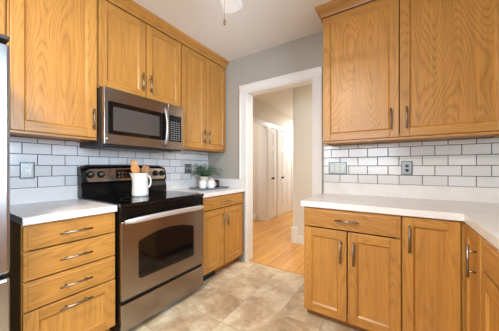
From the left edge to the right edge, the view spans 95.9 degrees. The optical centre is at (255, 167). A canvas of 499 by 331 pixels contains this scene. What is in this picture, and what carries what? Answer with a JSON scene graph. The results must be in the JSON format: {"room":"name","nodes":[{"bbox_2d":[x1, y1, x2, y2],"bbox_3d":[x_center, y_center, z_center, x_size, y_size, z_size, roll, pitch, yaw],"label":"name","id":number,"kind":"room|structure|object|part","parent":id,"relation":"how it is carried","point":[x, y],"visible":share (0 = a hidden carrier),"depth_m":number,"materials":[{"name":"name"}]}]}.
{"room":"kitchen","nodes":[
{"label":"kitchen","id":0,"kind":"room"},
{"bbox_2d":[10,136,207,199],"bbox_3d":[-1.779,-0.112,1.479,0.130,2.560,4.000,0,0,32],"label":"wall","id":1,"kind":"structure","parent":0,"point":[57,162],"depth_m":1.80,"materials":[{"name":"white tile"}]},
{"bbox_2d":[0,0,5,34],"bbox_3d":[-1.809,-0.970,0.984,0.368,0.675,0.930,0,0,32],"label":"upper cabinet","id":2,"kind":"object","parent":1,"relation":"attached to","point":[2,2],"visible":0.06,"depth_m":1.29,"materials":[{"name":"brown wood"}]},
{"bbox_3d":[-1.570,-0.971,1.103,0.020,0.649,0.455,0,0,32],"label":"door","id":3,"kind":"part","parent":2,"relation":"part of","materials":[{"name":"brown wood"}]},
{"bbox_3d":[-1.703,-0.970,0.916,0.020,0.675,0.930,0,0,32],"label":"frame","id":4,"kind":"part","parent":2,"relation":"part of","materials":[{"name":"brown wood"}]},
{"bbox_2d":[107,0,228,68],"bbox_3d":[-1.143,-1.349,1.727,0.054,0.084,2.899,0,0,32],"label":"crown molding","id":5,"kind":"structure","parent":2,"relation":"attached to","point":[129,6],"depth_m":2.18,"materials":[{"name":"brown wood"}]},
{"bbox_2d":[20,162,34,178],"bbox_3d":[-1.620,0.018,1.599,0.009,0.118,0.078,0,0,32],"label":"outlet","id":6,"kind":"object","parent":1,"relation":"attached to","point":[27,169],"visible":1,"depth_m":1.60,"materials":[{"name":"white plastic"}]},
{"bbox_2d":[24,166,30,174],"bbox_3d":[-1.618,0.018,1.597,0.003,0.068,0.034,0,0,32],"label":"receptacle","id":7,"kind":"object","parent":6,"relation":"attached to","point":[27,169],"depth_m":1.60,"materials":[{"name":"white plastic"}]},
{"bbox_2d":[10,185,78,204],"bbox_3d":[-1.584,0.199,1.664,0.020,0.110,0.456,0,0,32],"label":"backsplash","id":8,"kind":"structure","parent":1,"relation":"attached to","point":[39,194],"depth_m":1.66,"materials":[{"name":"white stone"}]},
{"bbox_2d":[6,0,96,142],"bbox_3d":[-1.435,-0.757,1.575,0.368,1.099,0.462,0,0,32],"label":"upper cabinet","id":9,"kind":"object","parent":1,"relation":"attached to","point":[52,44],"visible":0.79,"depth_m":1.49,"materials":[{"name":"brown wood"}]},
{"bbox_3d":[-1.321,-0.760,1.505,0.011,0.929,0.306,0,0,32],"label":"panel","id":10,"kind":"part","parent":9,"relation":"part of","materials":[{"name":"brown wood"}]},
{"bbox_3d":[-1.188,-0.356,1.654,0.036,0.155,0.012,0,0,32],"label":"handle","id":11,"kind":"part","parent":9,"relation":"part of","materials":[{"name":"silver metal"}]},
{"bbox_2d":[97,0,180,106],"bbox_3d":[-1.104,-0.957,2.098,0.368,0.701,0.772,0,0,32],"label":"upper cabinet","id":12,"kind":"object","parent":1,"relation":"attached to","point":[134,57],"visible":0.69,"depth_m":1.95,"materials":[{"name":"brown wood"}]},
{"bbox_3d":[-0.997,-0.957,2.031,0.020,0.701,0.772,0,0,32],"label":"frame","id":13,"kind":"part","parent":12,"relation":"part of","materials":[{"name":"brown wood"}]},
{"bbox_3d":[-1.090,-0.958,1.861,0.020,0.675,0.374,0,0,32],"label":"door","id":14,"kind":"part","parent":12,"relation":"part of","materials":[{"name":"brown wood"}]},
{"bbox_3d":[-1.094,-0.958,1.863,0.011,0.535,0.234,0,0,32],"label":"panel","id":15,"kind":"part","parent":12,"relation":"part of","materials":[{"name":"brown wood"}]},
{"bbox_2d":[80,86,182,152],"bbox_3d":[-1.072,-0.382,2.047,0.474,0.445,0.720,0,0,32],"label":"microwave","id":16,"kind":"object","parent":12,"relation":"attached to","point":[126,121],"visible":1,"depth_m":1.85,"materials":[{"name":"silver metal"}]},
{"bbox_3d":[-0.974,-0.389,1.881,0.031,0.424,0.543,0,0,32],"label":"door","id":17,"kind":"part","parent":16,"relation":"part of","materials":[{"name":"silver metal"}]},
{"bbox_3d":[-0.815,-0.377,2.059,0.053,0.355,0.025,0,0,32],"label":"handle","id":18,"kind":"part","parent":16,"relation":"part of","materials":[{"name":"silver metal"}]},
{"bbox_3d":[-0.985,-0.755,1.974,0.036,0.155,0.012,0,0,32],"label":"handle","id":19,"kind":"part","parent":12,"relation":"part of","materials":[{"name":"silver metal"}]},
{"bbox_3d":[-0.945,-0.755,2.038,0.036,0.155,0.012,0,0,32],"label":"handle","id":20,"kind":"part","parent":12,"relation":"part of","materials":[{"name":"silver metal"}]},
{"bbox_3d":[-0.885,-0.958,2.185,0.020,0.675,0.378,0,0,32],"label":"door","id":21,"kind":"part","parent":12,"relation":"part of","materials":[{"name":"brown wood"}]},
{"bbox_3d":[-0.888,-0.958,2.188,0.011,0.535,0.238,0,0,32],"label":"panel","id":22,"kind":"part","parent":12,"relation":"part of","materials":[{"name":"brown wood"}]},
{"bbox_2d":[165,179,199,189],"bbox_3d":[-0.850,0.199,2.823,0.020,0.110,0.734,0,0,32],"label":"backsplash","id":23,"kind":"structure","parent":1,"relation":"attached to","point":[185,183],"depth_m":2.73,"materials":[{"name":"white stone"}]},
{"bbox_2d":[184,164,191,173],"bbox_3d":[-0.842,0.013,2.820,0.016,0.118,0.124,0,0,32],"label":"switch plate","id":24,"kind":"object","parent":1,"relation":"attached to","point":[187,167],"visible":1,"depth_m":2.81,"materials":[{"name":"grey metal"}]},
{"bbox_2d":[181,44,225,152],"bbox_3d":[-0.702,-0.757,2.732,0.368,1.099,0.726,0,0,32],"label":"upper cabinet","id":25,"kind":"object","parent":1,"relation":"attached to","point":[203,81],"visible":0.82,"depth_m":2.61,"materials":[{"name":"brown wood"}]},
{"bbox_3d":[-0.683,-0.760,2.503,0.020,1.069,0.346,0,0,32],"label":"door","id":26,"kind":"part","parent":25,"relation":"part of","materials":[{"name":"brown wood"}]},
{"bbox_3d":[-0.687,-0.760,2.505,0.011,0.929,0.206,0,0,32],"label":"panel","id":27,"kind":"part","parent":25,"relation":"part of","materials":[{"name":"brown wood"}]},
{"bbox_3d":[-0.596,-0.757,2.665,0.020,1.099,0.726,0,0,32],"label":"frame","id":28,"kind":"part","parent":25,"relation":"part of","materials":[{"name":"brown wood"}]},
{"bbox_3d":[-0.492,-0.760,2.805,0.020,1.069,0.354,0,0,32],"label":"door","id":29,"kind":"part","parent":25,"relation":"part of","materials":[{"name":"brown wood"}]},
{"bbox_3d":[-0.496,-0.760,2.808,0.011,0.929,0.214,0,0,32],"label":"panel","id":30,"kind":"part","parent":25,"relation":"part of","materials":[{"name":"brown wood"}]},
{"bbox_2d":[110,211,358,330],"bbox_3d":[0.519,1.208,2.687,5.520,0.080,8.740,0,0,32],"label":"floor","id":31,"kind":"structure","parent":0,"point":[242,296],"depth_m":2.01,"materials":[{"name":"tile"}]},
{"bbox_2d":[0,34,9,330],"bbox_3d":[-1.622,0.295,0.808,0.812,1.745,0.894,0,0,32],"label":"refrigerator","id":32,"kind":"object","parent":31,"relation":"on","point":[4,48],"visible":1,"depth_m":0.99,"materials":[{"name":"silver metal"}]},
{"bbox_3d":[-1.361,0.793,0.643,0.079,0.610,0.894,0,0,32],"label":"freezer drawer","id":33,"kind":"part","parent":32,"relation":"part of","materials":[{"name":"silver metal"}]},
{"bbox_2d":[6,212,114,330],"bbox_3d":[-1.316,0.732,1.494,0.656,0.872,0.452,0,0,32],"label":"base cabinet","id":34,"kind":"object","parent":31,"relation":"on","point":[61,275],"visible":0.94,"depth_m":1.29,"materials":[{"name":"brown wood"}]},
{"bbox_2d":[10,185,116,225],"bbox_3d":[-1.324,0.220,1.499,0.637,0.150,0.456,0,0,32],"label":"countertop","id":35,"kind":"structure","parent":34,"relation":"on","point":[28,206],"depth_m":1.51,"materials":[{"name":"white stone"}]},
{"bbox_3d":[-1.077,0.912,1.343,0.020,0.312,0.446,0,0,32],"label":"drawer","id":36,"kind":"part","parent":34,"relation":"part of","materials":[{"name":"brown wood"}]},
{"bbox_3d":[-1.077,0.673,1.343,0.020,0.150,0.446,0,0,32],"label":"drawer","id":37,"kind":"part","parent":34,"relation":"part of","materials":[{"name":"brown wood"}]},
{"bbox_3d":[-1.077,0.515,1.343,0.020,0.149,0.446,0,0,32],"label":"drawer","id":38,"kind":"part","parent":34,"relation":"part of","materials":[{"name":"brown wood"}]},
{"bbox_3d":[-1.077,0.369,1.343,0.020,0.127,0.446,0,0,32],"label":"drawer","id":39,"kind":"part","parent":34,"relation":"part of","materials":[{"name":"brown wood"}]},
{"bbox_3d":[-1.081,0.912,1.345,0.011,0.168,0.302,0,0,32],"label":"panel","id":40,"kind":"part","parent":34,"relation":"part of","materials":[{"name":"brown wood"}]},
{"bbox_3d":[-1.054,0.796,1.328,0.036,0.012,0.155,0,0,32],"label":"handle","id":41,"kind":"part","parent":34,"relation":"part of","materials":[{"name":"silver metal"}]},
{"bbox_3d":[-1.054,0.673,1.328,0.036,0.012,0.155,0,0,32],"label":"handle","id":42,"kind":"part","parent":34,"relation":"part of","materials":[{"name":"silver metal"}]},
{"bbox_3d":[-1.054,0.515,1.328,0.036,0.012,0.155,0,0,32],"label":"handle","id":43,"kind":"part","parent":34,"relation":"part of","materials":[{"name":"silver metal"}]},
{"bbox_3d":[-1.054,0.369,1.328,0.036,0.012,0.155,0,0,32],"label":"handle","id":44,"kind":"part","parent":34,"relation":"part of","materials":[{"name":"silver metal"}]},
{"bbox_2d":[78,165,203,330],"bbox_3d":[-0.952,0.569,1.984,0.705,1.198,0.782,0,0,32],"label":"range","id":45,"kind":"object","parent":31,"relation":"on","point":[159,235],"visible":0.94,"depth_m":1.80,"materials":[{"name":"silver metal"}]},
{"bbox_3d":[-1.345,0.056,1.841,0.033,0.059,0.060,0,0,32],"label":"knob","id":46,"kind":"part","parent":45,"relation":"part of","materials":[{"name":"black plastic"}]},
{"bbox_3d":[-1.304,0.056,1.907,0.033,0.059,0.060,0,0,32],"label":"knob","id":47,"kind":"part","parent":45,"relation":"part of","materials":[{"name":"black plastic"}]},
{"bbox_3d":[-1.180,0.059,2.137,0.021,0.113,0.728,0,0,32],"label":"control panel","id":48,"kind":"part","parent":45,"relation":"part of","materials":[{"name":"silver metal"}]},
{"bbox_2d":[129,173,151,196],"bbox_3d":[-1.010,0.146,1.972,0.143,0.198,0.147,0,0,32],"label":"pitcher","id":49,"kind":"object","parent":45,"relation":"on","point":[140,186],"visible":1,"depth_m":1.92,"materials":[{"name":"white ceramic"}]},
{"bbox_2d":[130,159,137,165],"bbox_3d":[-1.045,0.076,1.969,0.092,0.301,0.012,0,0,-24],"label":"wooden spatula","id":50,"kind":"object","parent":49,"relation":"in","point":[132,162],"visible":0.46,"depth_m":1.96,"materials":[{"name":"brown wood"}]},
{"bbox_2d":[131,164,139,172],"bbox_3d":[-1.020,0.098,1.944,0.104,0.258,0.027,0,0,-39],"label":"wooden spoon","id":51,"kind":"object","parent":49,"relation":"in","point":[135,168],"visible":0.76,"depth_m":1.93,"materials":[{"name":"brown wood"}]},
{"bbox_2d":[84,190,203,207],"bbox_3d":[-0.937,0.259,1.983,0.572,0.025,0.768,0,0,32],"label":"cooktop","id":52,"kind":"object","parent":45,"relation":"in","point":[158,197],"depth_m":1.86,"materials":[{"name":"black glass"}]},
{"bbox_3d":[-0.714,0.320,1.842,0.027,0.091,0.760,0,0,32],"label":"vent trim","id":53,"kind":"part","parent":45,"relation":"part of","materials":[{"name":"black metal"}]},
{"bbox_3d":[-0.711,1.014,1.840,0.028,0.217,0.756,0,0,32],"label":"storage drawer","id":54,"kind":"part","parent":45,"relation":"part of","materials":[{"name":"silver metal"}]},
{"bbox_3d":[-0.709,0.637,1.839,0.032,0.538,0.756,0,0,32],"label":"oven door","id":55,"kind":"part","parent":45,"relation":"part of","materials":[{"name":"silver metal"}]},
{"bbox_3d":[-0.674,0.363,1.816,0.056,0.050,0.724,0,0,32],"label":"handle","id":56,"kind":"part","parent":45,"relation":"part of","materials":[{"name":"silver metal"}]},
{"bbox_2d":[202,192,242,275],"bbox_3d":[-0.579,0.732,2.657,0.656,0.872,0.722,0,0,32],"label":"base cabinet","id":57,"kind":"object","parent":31,"relation":"on","point":[223,214],"visible":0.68,"depth_m":2.46,"materials":[{"name":"brown wood"}]},
{"bbox_2d":[163,178,244,197],"bbox_3d":[-0.590,0.220,2.658,0.637,0.150,0.734,0,0,32],"label":"countertop","id":58,"kind":"structure","parent":57,"relation":"on","point":[235,185],"depth_m":2.71,"materials":[{"name":"white stone"}]},
{"bbox_2d":[189,186,228,189],"bbox_3d":[-0.559,0.244,2.737,0.316,0.020,0.400,0,0,38],"label":"serving tray","id":59,"kind":"object","parent":58,"relation":"on","point":[219,187],"visible":0.71,"depth_m":2.67,"materials":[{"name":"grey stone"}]},
{"bbox_2d":[199,180,207,188],"bbox_3d":[-0.619,0.200,2.683,0.097,0.092,0.082,0,0,-20],"label":"mug","id":60,"kind":"object","parent":59,"relation":"on","point":[202,184],"visible":0.98,"depth_m":2.65,"materials":[{"name":"white ceramic"}]},
{"bbox_2d":[192,164,222,187],"bbox_3d":[-0.590,0.100,2.775,0.401,0.292,0.360,0,0,-28],"label":"potted fern","id":61,"kind":"object","parent":59,"relation":"on","point":[203,176],"visible":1,"depth_m":2.76,"materials":[{"name":"green plant"}]},
{"bbox_2d":[200,176,208,187],"bbox_3d":[-0.633,0.176,2.787,0.106,0.139,0.106,0,0,32],"label":"pot","id":62,"kind":"object","parent":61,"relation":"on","point":[205,178],"depth_m":2.75,"materials":[{"name":"beige ceramic"}]},
{"bbox_2d":[208,180,215,187],"bbox_3d":[-0.531,0.199,2.719,0.082,0.094,0.097,0,0,14],"label":"mug","id":63,"kind":"object","parent":59,"relation":"on","point":[211,183],"visible":0.92,"depth_m":2.68,"materials":[{"name":"white ceramic"}]},
{"bbox_2d":[203,270,214,280],"bbox_3d":[-0.512,1.121,2.352,0.024,0.086,0.260,0,0,32],"label":"register","id":64,"kind":"object","parent":57,"relation":"attached to","point":[211,273],"visible":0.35,"depth_m":2.37,"materials":[{"name":"grey metal"}]},
{"bbox_3d":[-0.440,0.755,2.349,0.020,0.625,0.338,0,0,32],"label":"door","id":65,"kind":"part","parent":57,"relation":"part of","materials":[{"name":"brown wood"}]},
{"bbox_3d":[-0.444,0.755,2.351,0.011,0.485,0.198,0,0,32],"label":"panel","id":66,"kind":"part","parent":57,"relation":"part of","materials":[{"name":"brown wood"}]},
{"bbox_3d":[-0.348,0.369,2.495,0.020,0.127,0.684,0,0,32],"label":"drawer","id":67,"kind":"part","parent":57,"relation":"part of","materials":[{"name":"brown wood"}]},
{"bbox_3d":[-0.354,0.684,2.514,0.010,0.777,0.722,0,0,32],"label":"frame","id":68,"kind":"part","parent":57,"relation":"part of","materials":[{"name":"brown wood"}]},
{"bbox_3d":[-0.255,0.755,2.641,0.020,0.625,0.338,0,0,32],"label":"door","id":69,"kind":"part","parent":57,"relation":"part of","materials":[{"name":"brown wood"}]},
{"bbox_3d":[-0.259,0.755,2.644,0.011,0.485,0.198,0,0,32],"label":"panel","id":70,"kind":"part","parent":57,"relation":"part of","materials":[{"name":"brown wood"}]},
{"bbox_2d":[304,206,401,330],"bbox_3d":[0.801,0.732,1.824,0.640,0.872,0.656,0,0,32],"label":"base cabinet","id":71,"kind":"object","parent":31,"relation":"on","point":[353,259],"visible":0.89,"depth_m":1.55,"materials":[{"name":"brown wood"}]},
{"bbox_3d":[0.517,0.770,1.675,0.171,0.495,0.011,0,0,32],"label":"panel","id":72,"kind":"part","parent":71,"relation":"part of","materials":[{"name":"brown wood"}]},
{"bbox_3d":[0.515,0.770,1.671,0.311,0.635,0.020,0,0,32],"label":"door","id":73,"kind":"part","parent":71,"relation":"part of","materials":[{"name":"brown wood"}]},
{"bbox_3d":[0.635,0.374,1.562,0.155,0.012,0.036,0,0,32],"label":"handle","id":74,"kind":"part","parent":71,"relation":"part of","materials":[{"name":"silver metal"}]},
{"bbox_3d":[0.650,0.374,1.586,0.632,0.137,0.020,0,0,32],"label":"drawer","id":75,"kind":"part","parent":71,"relation":"part of","materials":[{"name":"brown wood"}]},
{"bbox_3d":[0.671,0.590,1.540,0.012,0.165,0.036,0,0,32],"label":"handle","id":76,"kind":"part","parent":71,"relation":"part of","materials":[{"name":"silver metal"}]},
{"bbox_3d":[0.787,0.770,1.504,0.173,0.495,0.011,0,0,32],"label":"panel","id":77,"kind":"part","parent":71,"relation":"part of","materials":[{"name":"brown wood"}]},
{"bbox_3d":[0.785,0.770,1.500,0.313,0.635,0.020,0,0,32],"label":"door","id":78,"kind":"part","parent":71,"relation":"part of","materials":[{"name":"brown wood"}]},
{"bbox_2d":[402,215,465,330],"bbox_3d":[1.200,0.732,1.572,0.300,0.872,0.656,0,0,32],"label":"base cabinet","id":79,"kind":"object","parent":31,"relation":"on","point":[433,250],"visible":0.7,"depth_m":1.33,"materials":[{"name":"brown wood"}]},
{"bbox_3d":[0.938,0.433,1.371,0.012,0.165,0.036,0,0,32],"label":"handle","id":80,"kind":"part","parent":79,"relation":"part of","materials":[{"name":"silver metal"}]},
{"bbox_3d":[1.043,0.697,1.342,0.142,0.652,0.011,0,0,32],"label":"panel","id":81,"kind":"part","parent":79,"relation":"part of","materials":[{"name":"brown wood"}]},
{"bbox_2d":[465,224,483,330],"bbox_3d":[1.341,0.732,0.963,0.686,0.872,0.305,0,0,32],"label":"base cabinet","id":82,"kind":"object","parent":31,"relation":"on","point":[473,240],"visible":0.5,"depth_m":1.11,"materials":[{"name":"brown wood"}]},
{"bbox_3d":[1.019,0.443,1.063,0.036,0.155,0.012,0,0,32],"label":"handle","id":83,"kind":"part","parent":82,"relation":"part of","materials":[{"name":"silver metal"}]},
{"bbox_3d":[1.090,0.697,1.113,0.011,0.652,0.145,0,0,32],"label":"panel","id":84,"kind":"part","parent":82,"relation":"part of","materials":[{"name":"brown wood"}]},
{"bbox_2d":[481,238,498,330],"bbox_3d":[1.044,0.732,0.494,0.686,0.872,0.800,0,0,32],"label":"base cabinet","id":85,"kind":"object","parent":31,"relation":"on","point":[490,254],"visible":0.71,"depth_m":0.91,"materials":[{"name":"brown wood"}]},
{"bbox_3d":[0.899,0.770,0.821,0.020,0.635,0.390,0,0,32],"label":"door","id":86,"kind":"part","parent":85,"relation":"part of","materials":[{"name":"brown wood"}]},
{"bbox_3d":[0.793,0.374,0.653,0.020,0.137,0.788,0,0,32],"label":"drawer","id":87,"kind":"part","parent":85,"relation":"part of","materials":[{"name":"brown wood"}]},
{"bbox_3d":[0.903,0.770,0.819,0.011,0.495,0.250,0,0,32],"label":"panel","id":88,"kind":"part","parent":85,"relation":"part of","materials":[{"name":"brown wood"}]},
{"bbox_3d":[0.597,0.732,-0.212,0.686,0.872,0.860,0,0,32],"label":"base cabinet","id":89,"kind":"object","parent":31,"relation":"on","visible":0},
{"bbox_2d":[301,182,498,249],"bbox_3d":[0.666,0.220,0.747,1.594,0.150,2.619,0,0,32],"label":"countertop","id":90,"kind":"structure","parent":89,"relation":"on","point":[478,207],"depth_m":1.65,"materials":[{"name":"white stone"}]},
{"bbox_2d":[106,0,374,116],"bbox_3d":[0.519,-1.432,2.687,5.520,0.080,8.740,0,0,32],"label":"ceiling","id":91,"kind":"structure","parent":0,"point":[259,25],"depth_m":2.17,"materials":[{"name":"white paint"}]},
{"bbox_2d":[220,0,242,24],"bbox_3d":[-0.243,-1.074,1.175,0.856,0.634,0.854,0,0,32],"label":"ceiling fan","id":92,"kind":"object","parent":91,"relation":"hanging from","point":[229,6],"visible":1,"depth_m":1.54,"materials":[{"name":"white"}]},
{"bbox_3d":[-0.166,-1.121,1.463,0.144,0.008,0.332,0,0,4],"label":"blade","id":93,"kind":"part","parent":92,"relation":"part of","materials":[{"name":"white"}]},
{"bbox_2d":[253,98,292,219],"bbox_3d":[-0.102,-0.112,5.519,1.200,2.560,4.380,0,0,32],"label":"wall","id":94,"kind":"structure","parent":0,"point":[260,110],"depth_m":5.09,"materials":[{"name":"beige paint"}]},
{"bbox_2d":[253,117,292,220],"bbox_3d":[0.060,0.083,4.812,0.230,2.170,3.340,0,0,32],"label":"trim","id":95,"kind":"structure","parent":94,"relation":"attached to","point":[264,128],"depth_m":4.99,"materials":[{"name":"white paint"}]},
{"bbox_2d":[271,129,276,218],"bbox_3d":[0.446,0.132,5.189,0.077,2.048,0.290,0,0,32],"label":"door","id":96,"kind":"structure","parent":94,"relation":"in","point":[273,131],"depth_m":5.19,"materials":[{"name":"white paint"}]},
{"bbox_3d":[0.431,0.083,5.199,0.008,1.730,0.110,0,0,32],"label":"raised panel","id":97,"kind":"part","parent":96,"relation":"part of","materials":[{"name":"white paint"}]},
{"bbox_2d":[280,131,290,214],"bbox_3d":[0.807,0.132,5.760,0.077,2.048,0.680,0,0,32],"label":"door","id":98,"kind":"structure","parent":94,"relation":"in","point":[285,139],"depth_m":5.74,"materials":[{"name":"white paint"}]},
{"bbox_3d":[0.792,0.083,5.769,0.008,1.730,0.500,0,0,32],"label":"raised panel","id":99,"kind":"part","parent":98,"relation":"part of","materials":[{"name":"white paint"}]},
{"bbox_2d":[293,84,311,235],"bbox_3d":[1.954,-0.112,2.737,3.150,2.560,0.120,0,0,32],"label":"wall","id":100,"kind":"structure","parent":0,"point":[302,95],"depth_m":3.46,"materials":[{"name":"beige paint"}]},
{"bbox_2d":[291,227,297,243],"bbox_3d":[0.611,1.046,3.496,0.100,0.245,0.035,0,0,32],"label":"trim","id":101,"kind":"structure","parent":100,"relation":"attached to","point":[294,230],"depth_m":3.48,"materials":[{"name":"white paint"}]},
{"bbox_2d":[298,235,303,244],"bbox_3d":[1.910,1.105,2.683,2.965,0.125,0.018,0,0,32],"label":"baseboard","id":102,"kind":"structure","parent":100,"relation":"attached to","point":[300,238],"depth_m":3.44,"materials":[{"name":"white paint"}]},
{"bbox_2d":[208,31,498,260],"bbox_3d":[0.719,-0.112,2.330,3.440,2.560,0.130,0,0,32],"label":"wall","id":103,"kind":"structure","parent":0,"point":[464,162],"depth_m":2.10,"materials":[{"name":"grey paint"}]},
{"bbox_2d":[213,178,244,187],"bbox_3d":[-0.390,0.199,2.954,0.616,0.110,0.019,0,0,32],"label":"backsplash","id":104,"kind":"structure","parent":103,"relation":"attached to","point":[233,183],"depth_m":2.88,"materials":[{"name":"white stone"}]},
{"bbox_2d":[250,260,303,275],"bbox_3d":[0.275,1.165,2.605,0.815,0.006,0.030,0,0,32],"label":"trim","id":105,"kind":"structure","parent":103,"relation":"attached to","point":[250,260],"depth_m":2.61,"materials":[{"name":"brown wood"}]},
{"bbox_2d":[239,66,321,261],"bbox_3d":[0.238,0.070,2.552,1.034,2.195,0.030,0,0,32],"label":"trim","id":106,"kind":"structure","parent":103,"relation":"attached to","point":[315,73],"depth_m":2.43,"materials":[{"name":"white paint"}]},
{"bbox_2d":[329,162,346,173],"bbox_3d":[0.801,0.003,2.195,0.170,0.118,0.010,0,0,32],"label":"switch plate","id":107,"kind":"object","parent":103,"relation":"attached to","point":[334,167],"visible":1,"depth_m":2.19,"materials":[{"name":"white plastic"}]},
{"bbox_2d":[401,161,412,174],"bbox_3d":[1.277,0.003,1.893,0.078,0.118,0.009,0,0,32],"label":"outlet","id":108,"kind":"object","parent":103,"relation":"attached to","point":[406,166],"visible":1,"depth_m":1.89,"materials":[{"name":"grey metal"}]},
{"bbox_2d":[405,164,408,171],"bbox_3d":[1.276,0.003,1.892,0.034,0.070,0.003,0,0,32],"label":"receptacle","id":109,"kind":"object","parent":108,"relation":"attached to","point":[406,165],"depth_m":1.89,"materials":[{"name":"black"}]},
{"bbox_2d":[323,0,498,145],"bbox_3d":[1.143,-0.759,1.778,1.135,1.095,0.368,0,0,32],"label":"upper cabinet","id":110,"kind":"object","parent":103,"relation":"attached to","point":[394,70],"visible":1,"depth_m":1.62,"materials":[{"name":"brown wood"}]},
{"bbox_2d":[315,0,372,23],"bbox_3d":[1.118,-1.349,1.789,1.192,0.084,0.375,0,0,32],"label":"crown molding","id":111,"kind":"structure","parent":110,"relation":"on","point":[332,7],"depth_m":1.88,"materials":[{"name":"brown wood"}]},
{"bbox_3d":[0.830,-0.762,1.818,0.416,0.925,0.011,0,0,32],"label":"panel","id":112,"kind":"part","parent":110,"relation":"part of","materials":[{"name":"brown wood"}]},
{"bbox_3d":[0.828,-0.762,1.814,0.556,1.065,0.020,0,0,32],"label":"door","id":113,"kind":"part","parent":110,"relation":"part of","materials":[{"name":"brown wood"}]},
{"bbox_3d":[1.006,-0.362,1.668,0.012,0.155,0.036,0,0,32],"label":"handle","id":114,"kind":"part","parent":110,"relation":"part of","materials":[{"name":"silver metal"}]},
{"bbox_3d":[1.088,-0.362,1.617,0.012,0.155,0.036,0,0,32],"label":"handle","id":115,"kind":"part","parent":110,"relation":"part of","materials":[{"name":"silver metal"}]},
{"bbox_3d":[1.306,-0.762,1.511,0.564,1.065,0.020,0,0,32],"label":"door","id":116,"kind":"part","parent":110,"relation":"part of","materials":[{"name":"brown wood"}]},
{"bbox_3d":[1.308,-0.762,1.515,0.424,0.925,0.011,0,0,32],"label":"panel","id":117,"kind":"part","parent":110,"relation":"part of","materials":[{"name":"brown wood"}]},
{"bbox_2d":[324,182,498,202],"bbox_3d":[1.356,0.199,1.849,1.567,0.110,0.019,0,0,32],"label":"backsplash","id":118,"kind":"structure","parent":103,"relation":"attached to","point":[451,193],"depth_m":1.85,"materials":[{"name":"white stone"}]}
]}

